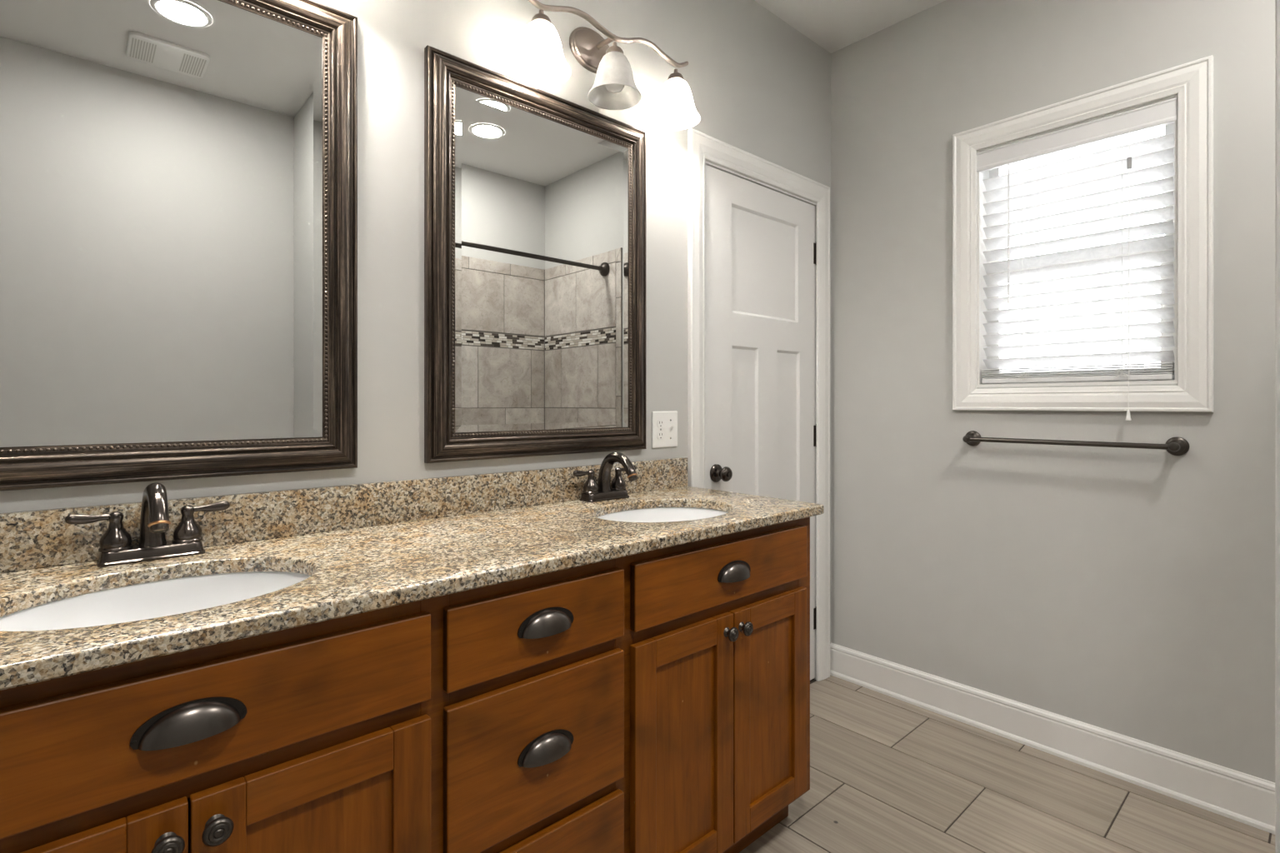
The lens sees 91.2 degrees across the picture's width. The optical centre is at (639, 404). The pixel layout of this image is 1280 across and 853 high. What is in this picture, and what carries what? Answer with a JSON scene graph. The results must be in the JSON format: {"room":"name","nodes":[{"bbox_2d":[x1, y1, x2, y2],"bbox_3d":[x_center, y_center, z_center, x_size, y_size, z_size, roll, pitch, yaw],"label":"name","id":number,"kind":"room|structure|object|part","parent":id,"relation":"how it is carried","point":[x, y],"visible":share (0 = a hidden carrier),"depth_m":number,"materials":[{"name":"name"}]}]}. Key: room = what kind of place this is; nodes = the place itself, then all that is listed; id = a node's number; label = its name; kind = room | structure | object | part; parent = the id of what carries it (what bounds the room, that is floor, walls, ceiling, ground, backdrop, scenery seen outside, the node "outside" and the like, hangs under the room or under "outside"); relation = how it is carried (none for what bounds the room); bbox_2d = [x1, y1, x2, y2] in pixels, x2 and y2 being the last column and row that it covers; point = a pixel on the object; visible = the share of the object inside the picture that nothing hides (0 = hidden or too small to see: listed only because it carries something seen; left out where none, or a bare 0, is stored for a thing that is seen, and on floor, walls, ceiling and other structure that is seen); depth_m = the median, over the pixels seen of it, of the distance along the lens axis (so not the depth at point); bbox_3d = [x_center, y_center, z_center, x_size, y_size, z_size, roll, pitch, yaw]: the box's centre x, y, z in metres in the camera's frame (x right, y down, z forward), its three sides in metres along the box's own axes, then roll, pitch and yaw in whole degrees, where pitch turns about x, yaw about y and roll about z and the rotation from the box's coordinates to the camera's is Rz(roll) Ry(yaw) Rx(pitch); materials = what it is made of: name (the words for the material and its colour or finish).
{"room":"bathroom","nodes":[
{"label":"bathroom","id":0,"kind":"room"},
{"bbox_2d":[0,0,830,644],"bbox_3d":[-0.750,-0.180,1.416,4.421,2.740,0.120,0,0,-42],"label":"wall","id":1,"kind":"structure","parent":0,"point":[759,87],"depth_m":1.73,"materials":[{"name":"grey paint"}]},
{"bbox_2d":[0,0,357,491],"bbox_3d":[-0.905,-0.363,1.173,0.720,1.015,0.032,0,0,-42],"label":"framed mirror","id":2,"kind":"object","parent":1,"relation":"attached to","point":[178,178],"visible":1,"depth_m":1.19,"materials":[{"name":"brown metal"}]},
{"bbox_2d":[0,457,688,573],"bbox_3d":[-0.520,0.230,1.527,1.821,0.097,0.020,0,0,-42],"label":"backsplash","id":3,"kind":"structure","parent":1,"relation":"attached to","point":[37,538],"depth_m":1.35,"materials":[{"name":"stone"}]},
{"bbox_2d":[424,45,646,463],"bbox_3d":[-0.250,-0.363,1.763,0.720,1.015,0.032,0,0,-42],"label":"framed mirror","id":4,"kind":"object","parent":1,"relation":"attached to","point":[535,199],"visible":1,"depth_m":1.71,"materials":[{"name":"grey metal"}]},
{"bbox_2d":[455,85,628,432],"bbox_3d":[-0.251,-0.363,1.764,0.579,0.874,0.001,0,0,-42],"label":"mirror glass","id":5,"kind":"object","parent":4,"relation":"attached to","point":[542,195],"depth_m":1.73,"materials":[{"name":"silver metal"}]},
{"bbox_3d":[-0.248,-0.363,1.761,0.596,0.890,0.007,0,0,-42],"label":"beaded trim","id":6,"kind":"part","parent":4,"relation":"part of","materials":[{"name":"grey metal"}]},
{"bbox_2d":[510,0,700,130],"bbox_3d":[-0.080,-0.997,1.818,0.657,0.246,0.178,0,0,-42],"label":"vanity light","id":7,"kind":"object","parent":1,"relation":"attached to","point":[540,60],"visible":1,"depth_m":1.80,"materials":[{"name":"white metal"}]},
{"bbox_3d":[-0.259,-0.935,1.643,0.157,0.122,0.157,0,0,-42],"label":"lamp shade","id":8,"kind":"part","parent":7,"relation":"part of","materials":[{"name":"white glass"}]},
{"bbox_3d":[-0.259,-0.929,1.643,0.058,0.077,0.058,0,0,-42],"label":"bulb","id":9,"kind":"part","parent":7,"relation":"part of","materials":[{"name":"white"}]},
{"bbox_3d":[-0.138,-1.058,1.868,0.160,0.125,0.026,0,0,-42],"label":"plate","id":10,"kind":"part","parent":7,"relation":"part of","materials":[{"name":"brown metal"}]},
{"bbox_3d":[-0.100,-1.062,1.840,0.015,0.019,0.081,0,0,-42],"label":"stem","id":11,"kind":"part","parent":7,"relation":"part of","materials":[{"name":"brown metal"}]},
{"bbox_3d":[-0.074,-1.068,1.810,0.605,0.066,0.019,0,0,-42],"label":"arm","id":12,"kind":"part","parent":7,"relation":"part of","materials":[{"name":"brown metal"}]},
{"bbox_3d":[-0.073,-0.947,1.810,0.157,0.122,0.157,0,0,-42],"label":"lamp shade","id":13,"kind":"part","parent":7,"relation":"part of","materials":[{"name":"white glass"}]},
{"bbox_3d":[-0.073,-0.942,1.810,0.058,0.077,0.058,0,0,-42],"label":"bulb","id":14,"kind":"part","parent":7,"relation":"part of","materials":[{"name":"white glass"}]},
{"bbox_3d":[0.113,-0.959,1.977,0.157,0.122,0.157,0,0,-42],"label":"lamp shade","id":15,"kind":"part","parent":7,"relation":"part of","materials":[{"name":"white glass"}]},
{"bbox_3d":[0.113,-0.954,1.977,0.058,0.077,0.058,0,0,-42],"label":"bulb","id":16,"kind":"part","parent":7,"relation":"part of","materials":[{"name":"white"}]},
{"bbox_2d":[651,411,677,448],"bbox_3d":[0.087,0.084,2.077,0.116,0.120,0.017,0,0,-42],"label":"outlet plate","id":17,"kind":"object","parent":1,"relation":"attached to","point":[664,424],"visible":1,"depth_m":2.08,"materials":[{"name":"white plastic"}]},
{"bbox_2d":[657,431,664,439],"bbox_3d":[0.068,0.103,2.063,0.031,0.025,0.002,0,0,-42],"label":"receptacle","id":18,"kind":"object","parent":17,"relation":"attached to","point":[660,434],"depth_m":2.06,"materials":[{"name":"white plastic"}]},
{"bbox_2d":[657,420,664,427],"bbox_3d":[0.068,0.065,2.063,0.031,0.025,0.002,0,0,-42],"label":"receptacle","id":19,"kind":"object","parent":17,"relation":"attached to","point":[660,422],"depth_m":2.06,"materials":[{"name":"white plastic"}]},
{"bbox_2d":[687,128,829,681],"bbox_3d":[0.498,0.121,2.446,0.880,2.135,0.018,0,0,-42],"label":"trim","id":20,"kind":"structure","parent":1,"relation":"attached to","point":[702,147],"depth_m":2.32,"materials":[{"name":"white paint"}]},
{"bbox_2d":[705,165,816,680],"bbox_3d":[0.506,0.164,2.457,0.720,2.033,0.100,0,0,-42],"label":"door","id":21,"kind":"structure","parent":1,"relation":"in","point":[761,247],"depth_m":2.44,"materials":[{"name":"white paint"}]},
{"bbox_3d":[0.301,0.250,2.240,0.054,0.054,0.052,0,0,-42],"label":"knob","id":22,"kind":"part","parent":21,"relation":"part of","materials":[{"name":"brown metal"}]},
{"bbox_2d":[754,0,944,53],"bbox_3d":[0.061,-1.600,0.515,4.421,0.100,2.544,0,0,-42],"label":"ceiling","id":23,"kind":"structure","parent":0,"point":[833,25],"depth_m":2.50,"materials":[{"name":"white paint"}]},
{"bbox_2d":[739,675,1274,852],"bbox_3d":[0.061,1.240,0.515,4.421,0.100,2.544,0,0,-42],"label":"floor","id":24,"kind":"structure","parent":0,"point":[888,774],"depth_m":1.88,"materials":[{"name":"tile"}]},
{"bbox_2d":[0,517,809,852],"bbox_3d":[-0.338,0.747,1.333,1.781,0.884,0.551,0,0,-42],"label":"vanity cabinet","id":25,"kind":"object","parent":24,"relation":"on","point":[656,701],"visible":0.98,"depth_m":1.04,"materials":[{"name":"brown wood"}]},
{"bbox_3d":[-0.691,0.780,0.693,0.310,0.557,0.018,0,0,-42],"label":"door","id":26,"kind":"part","parent":25,"relation":"part of","materials":[{"name":"brown wood"}]},
{"bbox_3d":[-0.577,0.542,0.765,0.034,0.034,0.027,0,0,-42],"label":"knob","id":27,"kind":"part","parent":25,"relation":"part of","materials":[{"name":"brown metal"}]},
{"bbox_3d":[-0.558,0.398,0.782,0.106,0.040,0.023,0,0,-42],"label":"cup pull","id":28,"kind":"part","parent":25,"relation":"part of","materials":[{"name":"brown metal"}]},
{"bbox_3d":[-0.573,0.404,0.799,0.627,0.138,0.018,0,0,-42],"label":"drawer","id":29,"kind":"part","parent":25,"relation":"part of","materials":[{"name":"brown wood"}]},
{"bbox_3d":[-0.539,0.542,0.799,0.034,0.034,0.027,0,0,-42],"label":"knob","id":30,"kind":"part","parent":25,"relation":"part of","materials":[{"name":"brown metal"}]},
{"bbox_3d":[-0.456,0.780,0.904,0.314,0.557,0.018,0,0,-42],"label":"door","id":31,"kind":"part","parent":25,"relation":"part of","materials":[{"name":"brown wood"}]},
{"bbox_3d":[-0.460,0.780,0.908,0.202,0.445,0.008,0,0,-42],"label":"door panel","id":32,"kind":"part","parent":25,"relation":"part of","materials":[{"name":"brown wood"}]},
{"bbox_2d":[0,485,824,690],"bbox_3d":[-0.344,0.292,1.333,1.823,0.026,0.544,0,0,-42],"label":"countertop","id":33,"kind":"structure","parent":25,"relation":"on","point":[351,572],"depth_m":1.09,"materials":[{"name":"stone"}]},
{"bbox_2d":[65,482,229,567],"bbox_3d":[-0.880,0.208,1.121,0.182,0.141,0.183,0,0,-2],"label":"faucet","id":34,"kind":"object","parent":33,"relation":"on","point":[116,548],"visible":1,"depth_m":1.10,"materials":[{"name":"brown metal"}]},
{"bbox_3d":[-0.946,0.196,1.080,0.014,0.019,0.067,0,0,41],"label":"lever","id":35,"kind":"part","parent":34,"relation":"part of","materials":[{"name":"brown metal"}]},
{"bbox_3d":[-0.922,0.223,1.103,0.047,0.066,0.047,0,0,-42],"label":"handle","id":36,"kind":"part","parent":34,"relation":"part of","materials":[{"name":"brown metal"}]},
{"bbox_3d":[-0.884,0.267,1.137,0.154,0.023,0.057,0,0,-42],"label":"plate","id":37,"kind":"part","parent":34,"relation":"part of","materials":[{"name":"brown metal"}]},
{"bbox_3d":[-0.847,0.198,1.096,0.041,0.120,0.157,0,0,-42],"label":"spout","id":38,"kind":"part","parent":34,"relation":"part of","materials":[{"name":"brown metal"}]},
{"bbox_3d":[-0.846,0.223,1.172,0.047,0.066,0.047,0,0,-42],"label":"handle","id":39,"kind":"part","parent":34,"relation":"part of","materials":[{"name":"brown metal"}]},
{"bbox_3d":[-0.820,0.196,1.193,0.067,0.019,0.014,0,0,-35],"label":"lever","id":40,"kind":"part","parent":34,"relation":"part of","materials":[{"name":"brown metal"}]},
{"bbox_2d":[0,571,309,631],"bbox_3d":[-0.723,0.378,0.956,0.462,0.145,0.359,0,0,-42],"label":"undermount sink","id":41,"kind":"object","parent":33,"relation":"in","point":[178,596],"visible":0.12,"depth_m":1.07,"materials":[{"name":"white ceramic"}]},
{"bbox_2d":[573,452,637,502],"bbox_3d":[-0.099,0.208,1.824,0.182,0.141,0.183,0,0,-2],"label":"faucet","id":42,"kind":"object","parent":33,"relation":"on","point":[604,490],"visible":1,"depth_m":1.80,"materials":[{"name":"brown metal"}]},
{"bbox_3d":[-0.165,0.196,1.783,0.014,0.019,0.067,0,0,41],"label":"lever","id":43,"kind":"part","parent":42,"relation":"part of","materials":[{"name":"brown metal"}]},
{"bbox_3d":[-0.141,0.223,1.806,0.047,0.066,0.047,0,0,-42],"label":"handle","id":44,"kind":"part","parent":42,"relation":"part of","materials":[{"name":"brown metal"}]},
{"bbox_3d":[-0.103,0.267,1.841,0.154,0.023,0.057,0,0,-42],"label":"plate","id":45,"kind":"part","parent":42,"relation":"part of","materials":[{"name":"brown metal"}]},
{"bbox_3d":[-0.066,0.198,1.799,0.041,0.120,0.157,0,0,-42],"label":"spout","id":46,"kind":"part","parent":42,"relation":"part of","materials":[{"name":"brown metal"}]},
{"bbox_3d":[-0.065,0.223,1.875,0.047,0.066,0.047,0,0,-42],"label":"handle","id":47,"kind":"part","parent":42,"relation":"part of","materials":[{"name":"brown metal"}]},
{"bbox_2d":[597,507,727,522],"bbox_3d":[0.063,0.378,1.663,0.462,0.145,0.359,0,0,-42],"label":"undermount sink","id":48,"kind":"object","parent":33,"relation":"in","point":[662,514],"visible":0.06,"depth_m":1.83,"materials":[{"name":"white ceramic"}]},
{"bbox_3d":[-0.179,0.630,1.154,0.379,0.260,0.018,0,0,-42],"label":"drawer","id":49,"kind":"part","parent":25,"relation":"part of","materials":[{"name":"brown wood"}]},
{"bbox_3d":[-0.179,0.404,1.154,0.379,0.138,0.018,0,0,-42],"label":"drawer","id":50,"kind":"part","parent":25,"relation":"part of","materials":[{"name":"brown wood"}]},
{"bbox_3d":[-0.163,0.625,1.138,0.106,0.040,0.023,0,0,-42],"label":"cup pull","id":51,"kind":"part","parent":25,"relation":"part of","materials":[{"name":"brown metal"}]},
{"bbox_3d":[-0.163,0.397,1.138,0.106,0.040,0.023,0,0,-42],"label":"cup pull","id":52,"kind":"part","parent":25,"relation":"part of","materials":[{"name":"brown metal"}]},
{"bbox_3d":[-0.179,0.924,1.154,0.379,0.270,0.018,0,0,-42],"label":"drawer","id":53,"kind":"part","parent":25,"relation":"part of","materials":[{"name":"brown wood"}]},
{"bbox_3d":[0.102,0.781,1.407,0.316,0.556,0.018,0,0,-42],"label":"door","id":54,"kind":"part","parent":25,"relation":"part of","materials":[{"name":"brown wood"}]},
{"bbox_3d":[0.098,0.781,1.410,0.204,0.444,0.008,0,0,-42],"label":"door panel","id":55,"kind":"part","parent":25,"relation":"part of","materials":[{"name":"brown wood"}]},
{"bbox_3d":[0.218,0.403,1.511,0.629,0.140,0.018,0,0,-42],"label":"drawer","id":56,"kind":"part","parent":25,"relation":"part of","materials":[{"name":"brown wood"}]},
{"bbox_3d":[0.215,0.542,1.478,0.034,0.034,0.027,0,0,-42],"label":"knob","id":57,"kind":"part","parent":25,"relation":"part of","materials":[{"name":"brown metal"}]},
{"bbox_3d":[0.235,0.400,1.496,0.106,0.040,0.023,0,0,-42],"label":"cup pull","id":58,"kind":"part","parent":25,"relation":"part of","materials":[{"name":"brown metal"}]},
{"bbox_3d":[0.256,0.542,1.515,0.034,0.034,0.027,0,0,-42],"label":"knob","id":59,"kind":"part","parent":25,"relation":"part of","materials":[{"name":"brown metal"}]},
{"bbox_3d":[0.337,0.781,1.618,0.310,0.556,0.018,0,0,-42],"label":"door","id":60,"kind":"part","parent":25,"relation":"part of","materials":[{"name":"brown wood"}]},
{"bbox_3d":[0.334,0.781,1.622,0.198,0.444,0.008,0,0,-42],"label":"door panel","id":61,"kind":"part","parent":25,"relation":"part of","materials":[{"name":"brown wood"}]},
{"bbox_2d":[830,0,1274,783],"bbox_3d":[1.700,-0.180,1.910,0.120,2.740,2.424,0,0,-42],"label":"wall","id":62,"kind":"structure","parent":0,"point":[1130,592],"depth_m":2.15,"materials":[{"name":"grey paint"}]},
{"bbox_2d":[830,642,1274,834],"bbox_3d":[1.319,1.123,2.229,0.019,0.135,1.438,0,0,-42],"label":"baseboard","id":63,"kind":"structure","parent":62,"relation":"attached to","point":[1249,800],"depth_m":2.08,"materials":[{"name":"white paint"}]},
{"bbox_2d":[962,430,1189,455],"bbox_3d":[1.407,0.128,2.091,0.072,0.057,0.638,0,0,-42],"label":"towel bar","id":64,"kind":"object","parent":62,"relation":"attached to","point":[1176,446],"visible":1,"depth_m":2.01,"materials":[{"name":"brown metal"}]},
{"bbox_3d":[1.392,0.128,2.078,0.017,0.017,0.572,0,0,-42],"label":"rail","id":65,"kind":"part","parent":64,"relation":"part of","materials":[{"name":"brown metal"}]},
{"bbox_2d":[976,95,1177,387],"bbox_3d":[1.484,-0.502,2.150,0.120,0.880,0.574,0,0,-42],"label":"window","id":66,"kind":"structure","parent":62,"relation":"in","point":[1172,127],"depth_m":2.22,"materials":[{"name":"white paint"}]},
{"bbox_2d":[976,97,1177,420],"bbox_3d":[1.449,-0.439,2.119,0.096,0.980,0.570,0,0,-42],"label":"window blind","id":67,"kind":"object","parent":66,"relation":"attached to","point":[1107,166],"visible":0.98,"depth_m":2.10,"materials":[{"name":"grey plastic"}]},
{"bbox_3d":[1.370,-0.482,2.231,0.064,0.800,0.042,0,0,-42],"label":"lift cord","id":68,"kind":"part","parent":67,"relation":"part of","materials":[{"name":"white fabric"}]},
{"bbox_3d":[1.461,-0.084,2.130,0.052,0.018,0.542,0,0,-42],"label":"rail","id":69,"kind":"part","parent":67,"relation":"part of","materials":[{"name":"white plastic"}]},
{"bbox_3d":[1.560,-0.482,2.020,0.063,0.800,0.044,0,0,-42],"label":"lift cord","id":70,"kind":"part","parent":67,"relation":"part of","materials":[{"name":"white fabric"}]},
{"bbox_3d":[1.538,-0.420,1.971,0.016,0.880,0.002,0,0,-42],"label":"pull cord","id":71,"kind":"part","parent":67,"relation":"part of","materials":[{"name":"white fabric"}]},
{"bbox_3d":[1.501,-0.295,2.165,0.022,0.443,0.550,0,0,-42],"label":"sash","id":72,"kind":"part","parent":66,"relation":"part of","materials":[{"name":"white paint"}]},
{"bbox_3d":[1.518,-0.706,2.181,0.022,0.448,0.550,0,0,-42],"label":"sash","id":73,"kind":"part","parent":66,"relation":"part of","materials":[{"name":"white paint"}]},
{"bbox_2d":[952,55,1213,412],"bbox_3d":[1.431,-0.497,2.103,0.021,1.042,0.730,0,0,-42],"label":"trim","id":74,"kind":"structure","parent":62,"relation":"attached to","point":[1192,82],"depth_m":1.96,"materials":[{"name":"white paint"}]},
{"bbox_2d":[1275,0,1279,852],"bbox_3d":[0.949,-0.180,0.336,0.110,2.740,0.850,0,0,-42],"label":"wall partition","id":75,"kind":"structure","parent":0,"point":[1277,2],"depth_m":0.61,"materials":[{"name":"grey paint"}]}
]}

